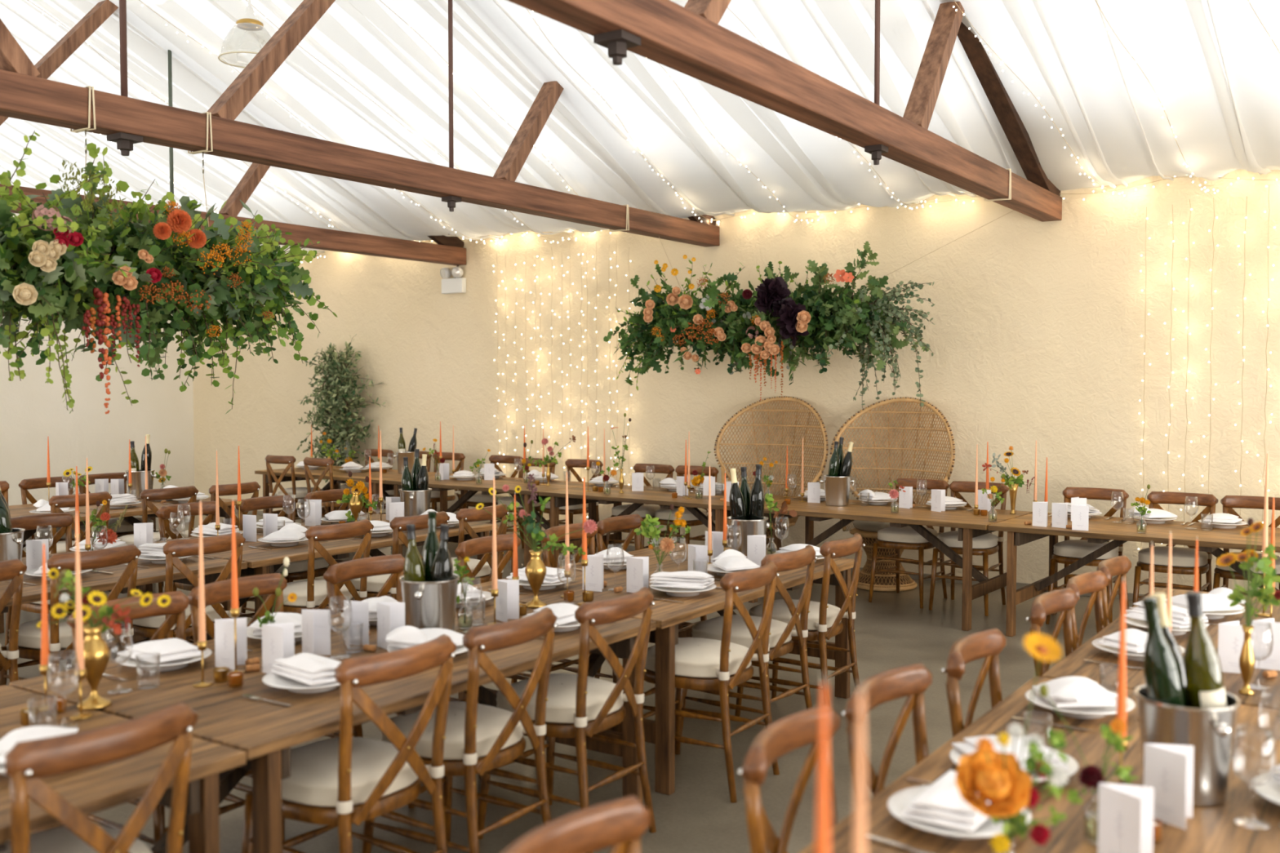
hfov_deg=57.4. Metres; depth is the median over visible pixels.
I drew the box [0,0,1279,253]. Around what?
ceiling
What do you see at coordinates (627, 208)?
rope loop
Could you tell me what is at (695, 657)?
cushion
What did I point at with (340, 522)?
tealight holder
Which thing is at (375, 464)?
folded napkin
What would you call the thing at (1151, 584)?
taper candle
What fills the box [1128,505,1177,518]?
folded napkin
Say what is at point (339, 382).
artificial ficus
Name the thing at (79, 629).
taper candle
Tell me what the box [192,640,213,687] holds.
candlestick
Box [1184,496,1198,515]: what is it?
bowl
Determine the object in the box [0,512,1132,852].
floor
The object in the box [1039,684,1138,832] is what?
flower arrangement
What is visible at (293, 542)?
dinner plate
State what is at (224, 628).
menu card
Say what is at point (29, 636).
cushion
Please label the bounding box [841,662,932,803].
chair
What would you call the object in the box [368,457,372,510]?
taper candle
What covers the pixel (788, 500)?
tealight holder
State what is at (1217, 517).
folded napkin
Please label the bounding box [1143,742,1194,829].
menu card
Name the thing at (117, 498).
folded napkin
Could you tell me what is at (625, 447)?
flower arrangement
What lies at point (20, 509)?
trestle table
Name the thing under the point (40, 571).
folded napkin
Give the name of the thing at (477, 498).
cushion
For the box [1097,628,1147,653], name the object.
folded napkin
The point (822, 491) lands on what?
folded napkin
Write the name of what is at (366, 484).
cushion
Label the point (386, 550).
cushion
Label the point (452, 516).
folded napkin
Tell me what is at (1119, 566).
chair
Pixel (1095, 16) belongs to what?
string lights
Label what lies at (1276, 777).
folded napkin
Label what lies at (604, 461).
taper candle
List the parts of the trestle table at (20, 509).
leg, leg, leg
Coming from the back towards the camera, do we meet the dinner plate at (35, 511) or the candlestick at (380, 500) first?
the dinner plate at (35, 511)
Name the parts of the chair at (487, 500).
seat, rail, leg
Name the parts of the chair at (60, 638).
leg, leg, seat, rail, leg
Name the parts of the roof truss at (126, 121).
tie rod, bolt plate, tie rod, bolt plate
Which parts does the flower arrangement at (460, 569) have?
ball flower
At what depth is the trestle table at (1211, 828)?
2.75 m
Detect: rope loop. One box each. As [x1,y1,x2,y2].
[70,85,96,154]
[187,111,213,173]
[609,204,629,231]
[983,168,1011,201]
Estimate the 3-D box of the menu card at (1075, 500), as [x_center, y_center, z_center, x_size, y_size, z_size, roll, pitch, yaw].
[3.110,0.589,8.320,0.097,0.165,0.086,-1,2,-16]
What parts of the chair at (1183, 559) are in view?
leg, leg, seat, rail, leg, leg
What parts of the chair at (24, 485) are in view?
leg, rail, seat, leg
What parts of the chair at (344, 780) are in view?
leg, leg, seat, rail, leg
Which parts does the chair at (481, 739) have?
leg, leg, leg, seat, rail, leg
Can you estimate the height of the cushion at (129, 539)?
0.092 m
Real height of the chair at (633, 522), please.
0.959 m
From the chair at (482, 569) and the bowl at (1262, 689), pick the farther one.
the chair at (482, 569)
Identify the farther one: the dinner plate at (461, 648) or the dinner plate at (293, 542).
the dinner plate at (293, 542)
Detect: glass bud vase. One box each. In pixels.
[457,600,472,629]
[890,497,898,513]
[1083,788,1097,845]
[1136,515,1146,533]
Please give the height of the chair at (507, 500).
0.959 m
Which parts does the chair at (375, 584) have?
seat, leg, rail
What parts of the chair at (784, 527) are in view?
armrest, seat, armrest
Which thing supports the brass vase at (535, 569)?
on the trestle table at (266, 731)
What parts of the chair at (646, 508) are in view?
leg, seat, leg, rail, leg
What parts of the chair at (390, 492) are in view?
rail, leg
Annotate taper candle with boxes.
[40,541,49,665]
[47,435,50,482]
[75,466,79,533]
[75,511,84,670]
[85,455,90,544]
[128,439,131,483]
[145,435,147,488]
[198,499,205,641]
[215,448,219,524]
[231,497,238,608]
[237,444,240,501]
[310,423,312,456]
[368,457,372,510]
[377,426,379,457]
[379,428,382,497]
[439,420,441,456]
[452,425,454,469]
[492,474,497,589]
[512,494,518,577]
[523,424,525,459]
[542,426,544,474]
[564,469,569,571]
[582,475,586,559]
[586,425,589,466]
[603,428,605,475]
[684,439,687,482]
[687,433,690,484]
[707,464,711,550]
[722,471,727,540]
[785,444,788,488]
[800,436,804,493]
[815,673,830,852]
[853,680,866,852]
[974,445,977,505]
[986,441,989,488]
[1033,439,1036,500]
[1044,455,1047,502]
[1115,577,1126,738]
[1149,542,1153,596]
[1166,534,1171,631]
[1193,536,1198,591]
[1262,451,1268,557]
[1269,494,1275,590]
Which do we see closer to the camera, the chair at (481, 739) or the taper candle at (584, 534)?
the chair at (481, 739)
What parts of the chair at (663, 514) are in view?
leg, seat, leg, rail, leg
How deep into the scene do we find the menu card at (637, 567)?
5.48 m
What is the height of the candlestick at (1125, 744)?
0.159 m
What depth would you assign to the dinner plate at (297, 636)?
4.44 m
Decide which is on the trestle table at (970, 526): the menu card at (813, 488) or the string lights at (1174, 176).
the menu card at (813, 488)
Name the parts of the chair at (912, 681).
leg, rail, leg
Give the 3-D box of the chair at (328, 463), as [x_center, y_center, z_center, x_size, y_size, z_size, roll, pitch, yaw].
[-3.234,0.798,12.425,0.471,0.959,0.565,2,3,36]
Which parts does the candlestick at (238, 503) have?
stem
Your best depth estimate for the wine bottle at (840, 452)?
9.40 m
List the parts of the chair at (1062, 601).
leg, rail, leg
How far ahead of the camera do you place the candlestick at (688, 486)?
9.89 m
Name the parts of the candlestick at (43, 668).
stem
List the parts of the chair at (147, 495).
leg, leg, rail, leg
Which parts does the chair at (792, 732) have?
leg, rail, leg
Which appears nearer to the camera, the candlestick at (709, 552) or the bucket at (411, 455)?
the candlestick at (709, 552)
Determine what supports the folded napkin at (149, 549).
on the dinner plate at (154, 559)
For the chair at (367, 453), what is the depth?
13.66 m
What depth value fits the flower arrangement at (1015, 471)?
8.78 m
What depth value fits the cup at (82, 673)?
3.44 m
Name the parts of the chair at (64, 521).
leg, rail, seat, leg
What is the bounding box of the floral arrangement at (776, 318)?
[603,210,1013,408]
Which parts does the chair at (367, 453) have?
leg, rail, leg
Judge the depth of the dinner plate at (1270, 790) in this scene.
2.76 m
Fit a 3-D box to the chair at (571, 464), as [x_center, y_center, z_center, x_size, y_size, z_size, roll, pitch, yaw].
[-0.699,0.824,11.759,0.471,0.959,0.565,1,3,34]
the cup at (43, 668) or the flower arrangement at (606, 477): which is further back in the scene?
the flower arrangement at (606, 477)
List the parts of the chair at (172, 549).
leg, seat, leg, leg, rail, leg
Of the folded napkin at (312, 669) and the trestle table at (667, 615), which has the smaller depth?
the folded napkin at (312, 669)
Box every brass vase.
[76,623,112,710]
[348,491,362,521]
[524,550,546,608]
[546,462,551,485]
[618,468,623,493]
[1007,483,1018,513]
[1238,624,1255,694]
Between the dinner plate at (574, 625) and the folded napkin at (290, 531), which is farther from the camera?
the folded napkin at (290, 531)
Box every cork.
[244,657,259,665]
[245,663,259,671]
[363,644,376,652]
[613,586,622,592]
[1024,521,1031,524]
[1066,524,1071,528]
[1262,670,1277,678]
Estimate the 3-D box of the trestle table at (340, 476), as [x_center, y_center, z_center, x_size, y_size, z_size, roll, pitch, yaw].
[-3.137,0.880,12.828,2.128,0.760,1.030,2,3,36]
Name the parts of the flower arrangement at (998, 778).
ball flower, ball flower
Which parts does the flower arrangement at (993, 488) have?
ball flower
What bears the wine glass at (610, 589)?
on the trestle table at (667, 615)
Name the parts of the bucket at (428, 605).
knob handle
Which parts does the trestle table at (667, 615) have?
leg, leg, leg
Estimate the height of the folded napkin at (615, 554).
0.077 m
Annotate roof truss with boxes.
[0,0,466,266]
[0,0,719,247]
[506,0,1062,222]
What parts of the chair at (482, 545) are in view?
leg, rail, leg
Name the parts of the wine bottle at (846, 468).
bottle glass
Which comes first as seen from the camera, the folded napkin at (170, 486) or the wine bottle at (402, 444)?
the folded napkin at (170, 486)
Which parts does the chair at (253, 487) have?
leg, leg, rail, leg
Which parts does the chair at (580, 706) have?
leg, leg, seat, leg, rail, leg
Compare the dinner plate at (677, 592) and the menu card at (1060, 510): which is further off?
the menu card at (1060, 510)
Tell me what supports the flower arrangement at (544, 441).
in the brass vase at (548, 473)
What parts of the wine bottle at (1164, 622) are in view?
bottle glass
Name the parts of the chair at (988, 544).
leg, leg, seat, rail, leg, leg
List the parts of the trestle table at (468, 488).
leg, leg, leg, leg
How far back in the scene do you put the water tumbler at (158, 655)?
3.78 m
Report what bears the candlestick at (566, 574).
on the trestle table at (667, 615)
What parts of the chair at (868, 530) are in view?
armrest, seat, armrest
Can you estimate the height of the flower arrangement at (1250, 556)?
0.396 m
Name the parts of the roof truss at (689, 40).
bolt plate, bolt plate, tie rod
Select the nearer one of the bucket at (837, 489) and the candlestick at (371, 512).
the candlestick at (371, 512)
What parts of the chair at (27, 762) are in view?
leg, rail, leg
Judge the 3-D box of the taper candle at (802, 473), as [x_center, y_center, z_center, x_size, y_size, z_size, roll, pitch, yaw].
[1.342,0.323,9.643,0.023,0.482,0.024,2,3,34]
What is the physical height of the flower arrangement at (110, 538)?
0.333 m
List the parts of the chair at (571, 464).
leg, seat, leg, leg, rail, leg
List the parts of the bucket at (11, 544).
knob handle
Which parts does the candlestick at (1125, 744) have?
stem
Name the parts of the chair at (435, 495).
leg, leg, seat, rail, leg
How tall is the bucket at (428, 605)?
0.238 m
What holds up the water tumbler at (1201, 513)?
on the trestle table at (1101, 530)
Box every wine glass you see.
[35,524,53,547]
[46,649,79,728]
[90,524,107,549]
[104,622,133,693]
[168,511,184,534]
[177,504,191,539]
[297,498,310,518]
[328,595,352,659]
[460,577,482,633]
[556,554,576,604]
[606,544,624,591]
[669,537,686,564]
[726,525,742,549]
[774,517,789,539]
[1111,491,1124,522]
[1184,496,1198,528]
[1232,724,1275,829]
[1243,621,1273,689]
[1257,686,1279,774]
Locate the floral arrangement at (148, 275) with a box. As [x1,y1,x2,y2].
[0,130,337,413]
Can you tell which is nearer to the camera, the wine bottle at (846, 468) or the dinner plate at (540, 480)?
the wine bottle at (846, 468)
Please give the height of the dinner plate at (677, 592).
0.038 m
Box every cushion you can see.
[0,825,151,852]
[8,614,116,648]
[22,536,31,544]
[22,540,75,554]
[31,591,110,604]
[34,524,98,539]
[97,517,153,533]
[117,532,183,544]
[133,604,223,628]
[181,528,239,537]
[275,557,328,573]
[276,487,323,497]
[281,736,417,807]
[283,579,352,606]
[334,546,391,560]
[340,482,368,492]
[351,573,391,592]
[382,701,523,759]
[385,489,393,495]
[431,489,454,497]
[451,557,490,577]
[466,491,511,502]
[496,673,623,723]
[497,496,541,507]
[544,501,588,509]
[611,503,660,517]
[644,637,751,677]
[654,506,706,520]
[691,614,791,648]
[749,599,841,630]
[853,520,908,532]
[877,526,937,543]
[937,530,997,548]
[1053,539,1119,559]
[1137,546,1208,567]
[1215,552,1279,573]
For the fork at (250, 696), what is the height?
0.006 m
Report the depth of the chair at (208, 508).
7.56 m
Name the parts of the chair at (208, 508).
leg, seat, rail, leg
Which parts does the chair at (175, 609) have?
leg, rail, leg, leg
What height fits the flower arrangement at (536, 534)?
0.395 m
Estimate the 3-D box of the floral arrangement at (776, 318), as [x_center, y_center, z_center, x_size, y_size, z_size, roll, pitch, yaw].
[1.268,-0.945,10.073,3.854,1.585,1.227,2,3,38]
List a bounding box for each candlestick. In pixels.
[36,663,50,711]
[46,482,50,500]
[69,667,93,719]
[84,543,94,569]
[128,483,132,493]
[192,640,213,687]
[214,524,220,535]
[229,607,245,673]
[236,501,243,532]
[368,510,373,520]
[378,497,382,520]
[487,588,499,625]
[511,576,522,604]
[540,473,546,484]
[560,570,570,597]
[577,559,587,604]
[585,466,591,491]
[682,482,688,497]
[684,484,692,498]
[707,550,712,564]
[722,540,728,551]
[783,488,790,497]
[799,493,806,502]
[1114,738,1128,784]
[1255,572,1270,616]
[1266,589,1275,618]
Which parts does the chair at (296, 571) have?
leg, rail, leg, leg, seat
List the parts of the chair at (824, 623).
leg, leg, seat, leg, rail, leg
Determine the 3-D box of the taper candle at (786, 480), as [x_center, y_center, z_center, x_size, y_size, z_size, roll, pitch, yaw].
[1.258,0.348,10.003,0.024,0.392,0.025,2,3,34]
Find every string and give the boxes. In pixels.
[27,0,339,229]
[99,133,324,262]
[139,0,506,244]
[243,0,576,243]
[379,0,577,195]
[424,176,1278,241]
[527,9,719,224]
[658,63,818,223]
[727,7,937,208]
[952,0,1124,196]
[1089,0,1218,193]
[1246,0,1279,56]
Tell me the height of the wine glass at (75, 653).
0.215 m
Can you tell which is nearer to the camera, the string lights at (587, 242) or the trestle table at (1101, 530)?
the trestle table at (1101, 530)
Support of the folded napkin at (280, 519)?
on the dinner plate at (260, 526)
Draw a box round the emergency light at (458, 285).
[440,265,466,293]
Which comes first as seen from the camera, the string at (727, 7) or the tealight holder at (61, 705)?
the tealight holder at (61, 705)
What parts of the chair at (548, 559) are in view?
leg, rail, leg, leg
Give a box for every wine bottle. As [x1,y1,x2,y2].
[0,488,13,532]
[0,490,12,533]
[129,440,139,471]
[140,434,151,471]
[398,427,405,452]
[401,457,413,490]
[403,524,425,582]
[408,427,417,452]
[411,448,421,490]
[416,453,428,490]
[422,511,439,582]
[431,524,453,582]
[728,468,746,519]
[739,466,751,519]
[748,464,764,519]
[827,441,839,476]
[837,437,844,476]
[839,441,853,476]
[1142,596,1186,707]
[1150,592,1188,707]
[1183,591,1226,708]
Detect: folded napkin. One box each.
[0,725,78,763]
[33,499,69,511]
[33,562,49,573]
[72,537,125,548]
[110,493,138,504]
[117,638,204,663]
[137,542,165,556]
[163,484,177,488]
[183,492,208,498]
[191,522,239,535]
[246,612,302,635]
[256,516,295,526]
[262,523,307,540]
[271,653,341,685]
[296,461,309,466]
[324,508,364,519]
[340,462,363,469]
[360,595,399,618]
[365,462,392,467]
[369,520,391,530]
[386,625,463,648]
[420,509,458,521]
[453,470,474,476]
[457,582,485,599]
[479,467,504,475]
[506,566,570,583]
[527,469,558,478]
[527,603,578,625]
[589,475,617,482]
[594,546,633,563]
[649,571,714,588]
[659,477,693,487]
[698,482,724,489]
[711,549,759,571]
[775,543,821,555]
[804,488,825,496]
[857,488,896,499]
[901,769,990,831]
[927,496,967,504]
[951,735,1068,772]
[1031,675,1117,706]
[1067,502,1101,513]
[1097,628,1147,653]
[1125,600,1208,628]
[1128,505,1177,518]
[1164,587,1245,611]
[1203,513,1242,523]
[1271,764,1279,783]
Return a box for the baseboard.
[234,507,1143,600]
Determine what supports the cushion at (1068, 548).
on the chair at (1068, 552)
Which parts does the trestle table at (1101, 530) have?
leg, leg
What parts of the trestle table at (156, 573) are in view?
leg, leg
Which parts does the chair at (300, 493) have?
leg, rail, leg, seat, leg, leg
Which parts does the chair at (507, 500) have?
leg, seat, rail, leg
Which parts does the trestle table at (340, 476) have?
leg, leg, leg, leg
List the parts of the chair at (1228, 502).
leg, leg, seat, rail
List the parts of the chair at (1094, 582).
leg, rail, leg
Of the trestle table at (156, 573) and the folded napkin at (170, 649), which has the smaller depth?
the folded napkin at (170, 649)
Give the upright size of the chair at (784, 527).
1.613 m
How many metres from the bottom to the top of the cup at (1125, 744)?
0.032 m
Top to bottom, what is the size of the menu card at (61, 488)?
0.165 m
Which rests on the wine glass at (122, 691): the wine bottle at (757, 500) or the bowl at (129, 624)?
the bowl at (129, 624)
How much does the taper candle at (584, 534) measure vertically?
0.392 m
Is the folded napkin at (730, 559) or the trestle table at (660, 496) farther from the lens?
the trestle table at (660, 496)
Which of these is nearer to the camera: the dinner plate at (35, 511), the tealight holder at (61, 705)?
the tealight holder at (61, 705)
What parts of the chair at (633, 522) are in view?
leg, rail, leg, leg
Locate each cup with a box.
[39,663,50,675]
[74,667,85,679]
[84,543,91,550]
[197,640,207,650]
[214,524,220,530]
[230,607,239,617]
[236,501,241,506]
[368,510,373,515]
[490,588,498,597]
[564,570,570,577]
[581,559,587,566]
[707,550,712,555]
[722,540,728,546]
[1114,738,1128,751]
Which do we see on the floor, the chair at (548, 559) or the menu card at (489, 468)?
the chair at (548, 559)
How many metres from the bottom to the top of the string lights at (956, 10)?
1.941 m
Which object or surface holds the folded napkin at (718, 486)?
on the dinner plate at (718, 491)
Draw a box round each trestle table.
[0,497,237,633]
[0,551,247,659]
[0,684,246,852]
[8,599,656,852]
[127,513,497,640]
[254,465,454,517]
[384,474,596,567]
[457,542,854,795]
[538,484,793,567]
[748,496,1032,631]
[799,675,1279,852]
[988,512,1279,636]
[1041,587,1279,710]
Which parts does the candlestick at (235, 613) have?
stem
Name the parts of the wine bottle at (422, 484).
bottle glass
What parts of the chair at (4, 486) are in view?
rail, leg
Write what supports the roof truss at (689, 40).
attached to the ceiling
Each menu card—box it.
[26,538,48,571]
[55,482,68,495]
[94,479,108,492]
[110,479,124,494]
[133,522,153,550]
[214,617,247,670]
[242,514,256,542]
[262,513,277,537]
[262,622,294,673]
[302,608,330,654]
[304,501,320,526]
[306,499,321,523]
[343,600,368,648]
[377,602,404,649]
[386,497,399,520]
[389,502,404,523]
[439,462,448,479]
[484,463,494,479]
[495,579,519,622]
[582,554,603,591]
[626,556,648,592]
[631,472,643,491]
[676,476,688,496]
[688,544,707,573]
[702,475,715,495]
[705,531,723,562]
[725,481,738,502]
[746,534,765,566]
[807,482,820,502]
[898,486,912,508]
[931,489,945,511]
[977,489,991,511]
[1032,502,1048,527]
[1051,502,1067,528]
[1071,497,1086,520]
[1071,504,1088,530]
[1097,782,1154,852]
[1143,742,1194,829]
[1217,621,1253,673]
[1252,617,1279,670]
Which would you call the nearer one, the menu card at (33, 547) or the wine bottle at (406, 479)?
the menu card at (33, 547)
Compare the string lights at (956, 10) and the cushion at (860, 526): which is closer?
the string lights at (956, 10)
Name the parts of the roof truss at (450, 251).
tie rod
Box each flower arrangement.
[35,568,171,634]
[62,466,92,488]
[79,500,128,550]
[155,448,171,488]
[253,556,297,627]
[320,431,349,460]
[336,471,377,521]
[344,447,355,462]
[422,438,445,479]
[453,556,474,623]
[469,448,490,482]
[475,473,597,555]
[520,440,533,481]
[533,435,575,467]
[595,462,617,492]
[611,413,631,468]
[634,504,690,572]
[691,451,711,497]
[752,457,777,493]
[764,493,797,554]
[888,480,906,510]
[955,631,1069,852]
[981,477,1004,519]
[982,445,1035,493]
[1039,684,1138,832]
[1130,484,1151,529]
[1215,518,1279,626]
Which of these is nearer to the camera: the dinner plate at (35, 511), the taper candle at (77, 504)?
the taper candle at (77, 504)
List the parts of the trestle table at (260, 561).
leg, leg, leg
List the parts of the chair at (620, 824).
leg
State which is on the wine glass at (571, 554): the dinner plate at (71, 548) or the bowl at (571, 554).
the bowl at (571, 554)
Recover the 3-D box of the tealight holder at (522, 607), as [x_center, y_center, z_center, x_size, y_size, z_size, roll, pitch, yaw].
[-0.506,0.779,4.970,0.051,0.040,0.051,1,3,34]
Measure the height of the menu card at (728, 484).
0.165 m
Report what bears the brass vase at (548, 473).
on the trestle table at (468, 488)
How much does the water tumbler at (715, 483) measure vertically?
0.105 m
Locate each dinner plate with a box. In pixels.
[0,763,8,775]
[24,568,93,580]
[29,508,75,514]
[69,543,127,551]
[100,501,141,508]
[115,645,212,671]
[137,555,192,564]
[171,497,208,503]
[190,530,243,537]
[246,628,302,642]
[256,522,301,530]
[257,536,307,546]
[262,671,340,693]
[296,465,319,469]
[320,515,365,524]
[338,467,368,472]
[340,612,377,625]
[362,528,392,537]
[364,466,392,471]
[386,644,468,654]
[436,520,458,528]
[448,475,479,480]
[456,591,493,608]
[475,473,506,478]
[507,577,572,590]
[521,614,580,631]
[529,476,558,482]
[588,480,618,486]
[603,561,626,569]
[649,583,716,596]
[660,485,693,491]
[695,487,724,493]
[707,563,754,576]
[773,552,824,562]
[797,494,825,500]
[857,497,897,505]
[887,785,1031,839]
[925,502,966,509]
[949,746,1079,782]
[1024,688,1135,719]
[1067,511,1102,518]
[1091,637,1185,661]
[1125,617,1208,635]
[1128,515,1177,524]
[1173,604,1244,619]
[1198,519,1247,528]
[1250,771,1279,804]
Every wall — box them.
[0,213,194,506]
[192,168,1279,594]
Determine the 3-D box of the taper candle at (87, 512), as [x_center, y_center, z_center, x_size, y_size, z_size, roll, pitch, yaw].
[-2.903,0.394,6.140,0.023,0.482,0.024,2,3,34]
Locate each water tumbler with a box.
[27,695,57,726]
[135,652,159,689]
[342,622,363,653]
[466,597,484,626]
[693,560,707,573]
[715,483,723,495]
[1022,710,1052,747]
[1099,662,1111,686]
[1123,508,1134,524]
[1200,513,1213,530]
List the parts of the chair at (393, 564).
leg, rail, leg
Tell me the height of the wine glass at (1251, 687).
0.215 m
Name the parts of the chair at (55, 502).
leg, rail, leg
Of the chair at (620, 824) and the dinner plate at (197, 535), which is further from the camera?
the dinner plate at (197, 535)
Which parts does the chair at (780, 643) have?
leg, leg, seat, rail, leg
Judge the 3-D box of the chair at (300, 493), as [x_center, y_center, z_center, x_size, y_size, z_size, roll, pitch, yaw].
[-3.760,0.784,12.813,0.471,0.959,0.565,1,3,34]
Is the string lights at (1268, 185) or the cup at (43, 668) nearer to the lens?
the cup at (43, 668)
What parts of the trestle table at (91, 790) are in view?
leg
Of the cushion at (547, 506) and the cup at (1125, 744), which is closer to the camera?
the cup at (1125, 744)
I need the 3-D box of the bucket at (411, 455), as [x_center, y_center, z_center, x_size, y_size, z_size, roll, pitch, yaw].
[-2.517,0.389,12.602,0.229,0.238,0.229,1,3,32]
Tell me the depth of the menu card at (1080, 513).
7.79 m
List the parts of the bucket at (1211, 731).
knob handle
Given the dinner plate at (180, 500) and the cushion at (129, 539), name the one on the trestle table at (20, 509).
the dinner plate at (180, 500)
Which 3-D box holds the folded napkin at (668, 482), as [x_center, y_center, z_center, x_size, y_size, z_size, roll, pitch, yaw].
[0.317,0.501,10.645,0.286,0.077,0.208,-2,3,-40]
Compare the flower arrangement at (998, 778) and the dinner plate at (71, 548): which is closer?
the flower arrangement at (998, 778)
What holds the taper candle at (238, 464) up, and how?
on the candlestick at (238, 503)
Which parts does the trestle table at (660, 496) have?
leg, leg, leg, leg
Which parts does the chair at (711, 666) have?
leg, seat, leg, rail, leg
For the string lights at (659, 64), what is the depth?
9.36 m
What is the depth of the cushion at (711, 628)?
5.59 m
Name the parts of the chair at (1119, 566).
leg, rail, leg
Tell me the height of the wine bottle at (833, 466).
0.365 m
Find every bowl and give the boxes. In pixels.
[46,649,79,697]
[104,622,133,665]
[328,595,352,633]
[460,577,482,610]
[556,554,576,583]
[606,544,624,572]
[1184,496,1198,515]
[1232,724,1275,786]
[1243,621,1273,661]
[1257,686,1279,741]
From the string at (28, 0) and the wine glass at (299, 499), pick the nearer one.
the wine glass at (299, 499)
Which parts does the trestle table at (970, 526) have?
leg, leg, leg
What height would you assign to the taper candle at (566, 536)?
0.482 m
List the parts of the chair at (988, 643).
leg, rail, leg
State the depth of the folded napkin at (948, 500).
9.07 m
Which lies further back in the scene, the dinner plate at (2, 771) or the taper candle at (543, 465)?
the taper candle at (543, 465)
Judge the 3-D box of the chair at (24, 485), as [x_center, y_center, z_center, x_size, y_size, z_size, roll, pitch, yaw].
[-4.724,0.907,9.579,0.565,0.959,0.471,1,3,33]
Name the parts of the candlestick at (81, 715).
stem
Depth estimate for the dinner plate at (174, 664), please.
4.01 m
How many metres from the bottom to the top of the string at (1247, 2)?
2.072 m
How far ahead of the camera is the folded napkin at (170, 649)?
4.01 m
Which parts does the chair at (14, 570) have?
rail, leg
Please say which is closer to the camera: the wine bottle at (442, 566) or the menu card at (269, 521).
the wine bottle at (442, 566)
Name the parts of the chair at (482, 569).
leg, seat, rail, leg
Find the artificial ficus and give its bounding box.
[296,333,386,509]
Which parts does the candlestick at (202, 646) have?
stem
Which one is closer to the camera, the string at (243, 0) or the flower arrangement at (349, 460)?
the string at (243, 0)
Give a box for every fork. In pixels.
[8,580,36,585]
[241,693,292,706]
[248,546,271,550]
[653,597,684,603]
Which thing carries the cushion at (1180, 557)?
on the chair at (1183, 559)
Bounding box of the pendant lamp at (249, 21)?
[217,0,281,68]
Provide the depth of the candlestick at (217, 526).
7.16 m
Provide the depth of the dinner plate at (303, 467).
13.17 m
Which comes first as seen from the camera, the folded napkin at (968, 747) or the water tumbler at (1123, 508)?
the folded napkin at (968, 747)
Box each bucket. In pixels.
[0,528,25,561]
[124,469,156,499]
[393,450,414,474]
[398,488,431,516]
[399,573,459,631]
[726,515,769,558]
[819,474,854,506]
[1134,684,1240,806]
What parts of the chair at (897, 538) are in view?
leg, leg, seat, leg, rail, leg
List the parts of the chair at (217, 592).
leg, rail, leg, leg, leg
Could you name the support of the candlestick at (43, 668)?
on the trestle table at (91, 790)
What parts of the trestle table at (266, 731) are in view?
leg, leg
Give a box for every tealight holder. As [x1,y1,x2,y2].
[19,706,39,725]
[48,696,66,713]
[213,666,229,682]
[226,671,244,687]
[337,520,346,524]
[519,604,527,615]
[563,590,574,600]
[582,591,593,601]
[592,486,598,491]
[597,487,603,492]
[603,580,607,586]
[671,493,677,497]
[784,498,791,504]
[973,509,980,515]
[980,509,987,515]
[1152,817,1163,843]
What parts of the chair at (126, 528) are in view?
leg, rail, leg, seat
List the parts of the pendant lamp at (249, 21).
lamp shade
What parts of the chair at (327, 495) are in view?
rail, seat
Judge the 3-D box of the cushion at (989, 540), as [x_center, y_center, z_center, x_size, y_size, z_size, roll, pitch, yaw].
[2.534,0.868,9.033,0.434,0.092,0.444,1,3,32]
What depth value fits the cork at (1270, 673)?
3.90 m
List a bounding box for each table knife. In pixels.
[90,570,114,574]
[102,673,127,680]
[330,626,342,630]
[865,834,930,852]
[906,777,934,785]
[1011,716,1093,730]
[1083,659,1143,669]
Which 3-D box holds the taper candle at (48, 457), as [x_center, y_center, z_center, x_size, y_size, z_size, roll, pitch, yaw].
[-4.659,0.261,9.203,0.024,0.392,0.025,2,3,34]
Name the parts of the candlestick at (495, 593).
stem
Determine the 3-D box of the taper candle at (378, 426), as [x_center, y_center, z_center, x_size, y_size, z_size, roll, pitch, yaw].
[-2.957,0.173,13.228,0.024,0.392,0.025,1,2,34]
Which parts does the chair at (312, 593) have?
leg, seat, rail, leg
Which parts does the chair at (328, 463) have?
leg, rail, leg, seat, leg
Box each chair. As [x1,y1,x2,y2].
[0,480,31,547]
[0,543,141,686]
[0,558,26,682]
[0,702,198,852]
[4,512,117,667]
[18,475,99,542]
[22,491,111,554]
[66,591,252,844]
[78,472,164,586]
[116,532,245,657]
[117,485,198,592]
[155,501,254,617]
[173,481,260,591]
[186,573,363,841]
[235,494,339,613]
[241,634,456,852]
[265,454,328,523]
[269,519,373,614]
[302,457,368,515]
[303,488,391,599]
[323,554,480,808]
[335,448,394,514]
[341,511,449,612]
[362,607,557,852]
[372,451,431,510]
[430,452,465,514]
[451,503,509,584]
[454,533,578,684]
[462,454,522,542]
[477,586,656,852]
[490,457,556,555]
[502,795,650,852]
[536,458,603,560]
[541,522,655,684]
[594,514,706,679]
[605,463,674,549]
[643,560,779,803]
[648,465,718,545]
[680,544,817,736]
[714,395,828,550]
[734,533,865,716]
[737,704,839,852]
[830,397,955,591]
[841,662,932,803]
[868,478,949,608]
[928,480,1008,616]
[941,628,1006,737]
[1025,587,1077,676]
[1045,487,1128,624]
[1066,570,1107,649]
[1097,555,1131,626]
[1132,491,1218,606]
[1213,495,1279,595]
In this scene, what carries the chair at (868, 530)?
on the floor
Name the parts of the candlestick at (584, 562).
stem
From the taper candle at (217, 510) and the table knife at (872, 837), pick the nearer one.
the table knife at (872, 837)
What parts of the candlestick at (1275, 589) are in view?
stem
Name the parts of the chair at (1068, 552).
leg, leg, seat, rail, leg, leg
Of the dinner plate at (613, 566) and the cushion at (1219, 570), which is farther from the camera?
the cushion at (1219, 570)
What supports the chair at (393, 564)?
on the floor

